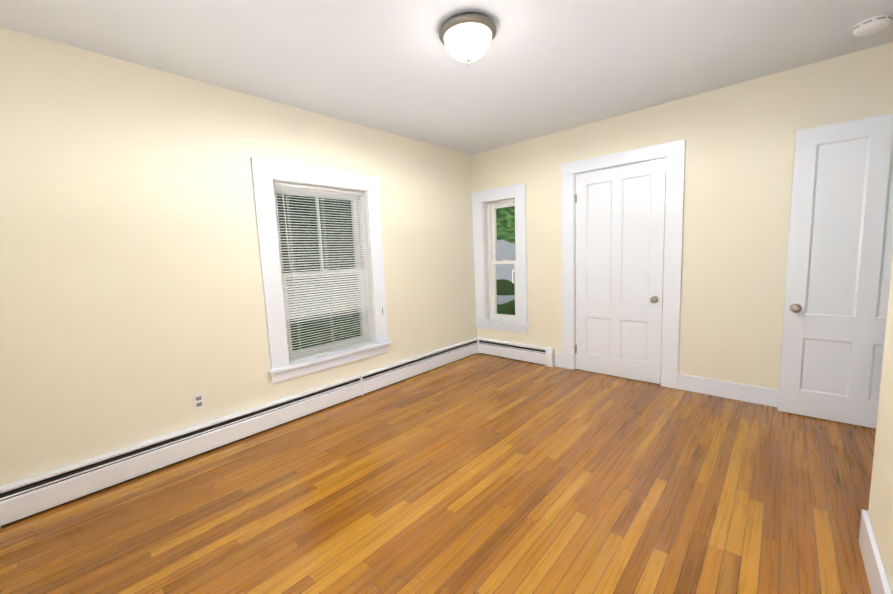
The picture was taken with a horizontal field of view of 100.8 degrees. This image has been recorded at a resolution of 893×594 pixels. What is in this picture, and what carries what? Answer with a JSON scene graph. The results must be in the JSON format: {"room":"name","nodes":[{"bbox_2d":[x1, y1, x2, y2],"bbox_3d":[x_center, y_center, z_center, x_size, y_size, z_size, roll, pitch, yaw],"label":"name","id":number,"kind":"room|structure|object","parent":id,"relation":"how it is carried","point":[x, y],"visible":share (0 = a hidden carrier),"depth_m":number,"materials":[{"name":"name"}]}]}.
{"room":"empty bedroom","nodes":[
{"label":"empty bedroom","id":0,"kind":"room"},
{"bbox_2d":[0,27,476,485],"bbox_3d":[-1.312,-0.258,3.039,0.200,2.490,4.750,4,9,42],"label":"wall","id":1,"kind":"structure","parent":0,"point":[132,307],"depth_m":2.31,"materials":[{"name":"beige paint"}]},
{"bbox_2d":[192,392,205,410],"bbox_3d":[-1.694,0.715,2.530,0.008,0.114,0.070,4,9,42],"label":"electrical outlet","id":2,"kind":"object","parent":1,"relation":"attached to","point":[198,400],"visible":1,"depth_m":2.53,"materials":[{"name":"white plastic"}]},
{"bbox_2d":[251,157,387,368],"bbox_3d":[-1.071,-0.280,3.264,0.192,1.623,1.146,4,9,42],"label":"window","id":3,"kind":"structure","parent":1,"relation":"in","point":[371,321],"depth_m":3.09,"materials":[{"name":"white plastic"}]},
{"bbox_2d":[273,182,372,362],"bbox_3d":[-1.036,-0.222,3.241,0.048,1.442,0.842,4,9,42],"label":"window blind","id":4,"kind":"object","parent":3,"relation":"attached to","point":[349,294],"visible":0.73,"depth_m":3.21,"materials":[{"name":"white plastic"}]},
{"bbox_2d":[268,340,391,383],"bbox_3d":[-0.991,0.556,3.319,0.125,0.115,1.196,4,9,42],"label":"window sill","id":5,"kind":"structure","parent":1,"relation":"attached to","point":[310,365],"depth_m":3.21,"materials":[{"name":"white wood"}]},
{"bbox_2d":[0,353,875,593],"bbox_3d":[0.657,1.159,1.583,5.200,0.150,4.950,4,9,42],"label":"floor","id":6,"kind":"structure","parent":0,"point":[477,473],"depth_m":1.91,"materials":[{"name":"brown wood"}]},
{"bbox_2d":[0,337,554,528],"bbox_3d":[-0.548,0.868,3.000,1.083,0.203,4.027,4,9,42],"label":"heater","id":7,"kind":"object","parent":6,"relation":"on","point":[25,498],"visible":1,"depth_m":2.55,"materials":[{"name":"white metal"}]},
{"bbox_2d":[0,0,892,154],"bbox_3d":[0.550,-1.462,1.283,5.200,0.150,4.950,4,9,42],"label":"ceiling","id":8,"kind":"structure","parent":0,"point":[539,68],"depth_m":2.22,"materials":[{"name":"white paint"}]},
{"bbox_2d":[439,12,496,65],"bbox_3d":[0.117,-1.355,2.004,0.310,0.191,0.310,4,9,42],"label":"ceiling light","id":9,"kind":"object","parent":8,"relation":"attached to","point":[468,37],"visible":1,"depth_m":1.92,"materials":[{"name":"white glass"}]},
{"bbox_2d":[852,14,891,36],"bbox_3d":[2.404,-1.528,2.091,0.149,0.052,0.148,4,9,42],"label":"smoke detector","id":10,"kind":"object","parent":8,"relation":"attached to","point":[872,25],"visible":0.98,"depth_m":2.06,"materials":[{"name":"white plastic"}]},
{"bbox_2d":[471,42,892,389],"bbox_3d":[2.200,-0.416,3.172,5.200,2.490,0.200,4,9,42],"label":"wall","id":11,"kind":"structure","parent":0,"point":[739,148],"depth_m":2.99,"materials":[{"name":"beige paint"}]},
{"bbox_2d":[472,183,527,323],"bbox_3d":[0.688,-0.485,4.513,0.749,1.623,0.192,4,9,42],"label":"window","id":12,"kind":"structure","parent":11,"relation":"in","point":[490,229],"depth_m":4.56,"materials":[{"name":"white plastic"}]},
{"bbox_2d":[475,319,529,333],"bbox_3d":[0.690,0.355,4.555,0.774,0.115,0.125,4,9,42],"label":"window sill","id":13,"kind":"structure","parent":11,"relation":"attached to","point":[504,325],"depth_m":4.51,"materials":[{"name":"white wood"}]},
{"bbox_2d":[575,158,665,383],"bbox_3d":[1.630,-0.213,3.576,0.813,2.025,0.097,4,9,42],"label":"closet door","id":14,"kind":"structure","parent":11,"relation":"in","point":[620,220],"depth_m":3.55,"materials":[{"name":"white wood"}]},
{"bbox_2d":[561,139,685,388],"bbox_3d":[1.694,-0.230,3.637,0.847,2.056,0.160,4,9,42],"label":"door frame","id":15,"kind":"structure","parent":11,"relation":"attached to","point":[575,234],"depth_m":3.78,"materials":[{"name":"white wood"}]},
{"bbox_2d":[555,354,778,406],"bbox_3d":[2.192,0.763,3.210,2.668,0.140,0.016,4,9,42],"label":"baseboard","id":16,"kind":"structure","parent":11,"relation":"attached to","point":[745,392],"depth_m":3.07,"materials":[{"name":"white wood"}]},
{"bbox_2d":[778,113,892,428],"bbox_3d":[2.777,-0.130,2.424,0.812,2.030,0.159,4,9,42],"label":"entry door","id":17,"kind":"structure","parent":11,"relation":"in","point":[839,261],"depth_m":2.51,"materials":[{"name":"white wood"}]},
{"bbox_2d":[868,259,892,593],"bbox_3d":[1.283,0.026,-0.358,1.772,2.490,3.200,4,9,42],"label":"wall","id":18,"kind":"structure","parent":0,"point":[880,511],"depth_m":1.37,"materials":[{"name":"beige paint"}]},
{"bbox_2d":[858,509,891,593],"bbox_3d":[0.742,1.133,0.455,0.016,0.150,3.017,4,9,42],"label":"baseboard","id":19,"kind":"structure","parent":18,"relation":"attached to","point":[875,573],"depth_m":1.37,"materials":[{"name":"white wood"}]},
{"label":"outside","id":20,"kind":"structure","parent":0,"visible":0},
{"bbox_2d":[497,295,514,303],"bbox_3d":[-1.754,0.430,13.621,65.000,0.050,70.000,4,9,42],"label":"ground","id":21,"kind":"structure","parent":20,"point":[507,299],"depth_m":15.05,"materials":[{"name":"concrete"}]},
{"bbox_2d":[496,279,514,295],"bbox_3d":[2.646,-0.289,16.828,1.281,1.042,1.170,4,9,42],"label":"hedge","id":22,"kind":"object","parent":21,"relation":"on","point":[505,288],"depth_m":16.46,"materials":[{"name":"green plant"}]},
{"bbox_2d":[496,240,515,284],"bbox_3d":[2.801,-3.859,20.199,10.500,6.600,4.290,4,9,42],"label":"house","id":23,"kind":"structure","parent":21,"relation":"on","point":[505,249],"depth_m":17.68,"materials":[{"name":"grey"}]},
{"bbox_3d":[-4.903,1.659,3.723,5.750,0.020,19.000,4,9,42],"label":"lawn","id":24,"kind":"structure","parent":21,"relation":"on","visible":0},
{"bbox_2d":[291,315,361,350],"bbox_3d":[-1.508,1.134,4.983,2.295,1.628,2.374,4,9,42],"label":"bush","id":25,"kind":"object","parent":24,"relation":"on","point":[336,325],"depth_m":4.84,"materials":[{"name":"green plant"}]},
{"bbox_2d":[340,290,359,315],"bbox_3d":[-0.934,0.542,7.826,2.528,1.794,2.951,4,9,42],"label":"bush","id":26,"kind":"object","parent":24,"relation":"on","point":[351,307],"depth_m":6.66,"materials":[{"name":"green plant"}]},
{"bbox_2d":[497,299,514,314],"bbox_3d":[1.039,0.629,6.152,1.273,1.182,1.213,4,9,42],"label":"plant","id":27,"kind":"object","parent":24,"relation":"on","point":[508,307],"depth_m":5.83,"materials":[{"name":"green plant"}]},
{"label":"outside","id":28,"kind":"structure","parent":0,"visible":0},
{"bbox_2d":[277,194,358,335],"bbox_3d":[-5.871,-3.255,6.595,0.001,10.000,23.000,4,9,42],"label":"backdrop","id":29,"kind":"structure","parent":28,"point":[321,222],"depth_m":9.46,"materials":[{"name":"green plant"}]},
{"bbox_2d":[496,206,514,243],"bbox_3d":[1.681,-3.857,8.999,7.625,5.342,6.813,4,9,42],"label":"canopy","id":30,"kind":"object","parent":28,"point":[507,231],"depth_m":7.88,"materials":[{"name":"green plant"}]}
]}

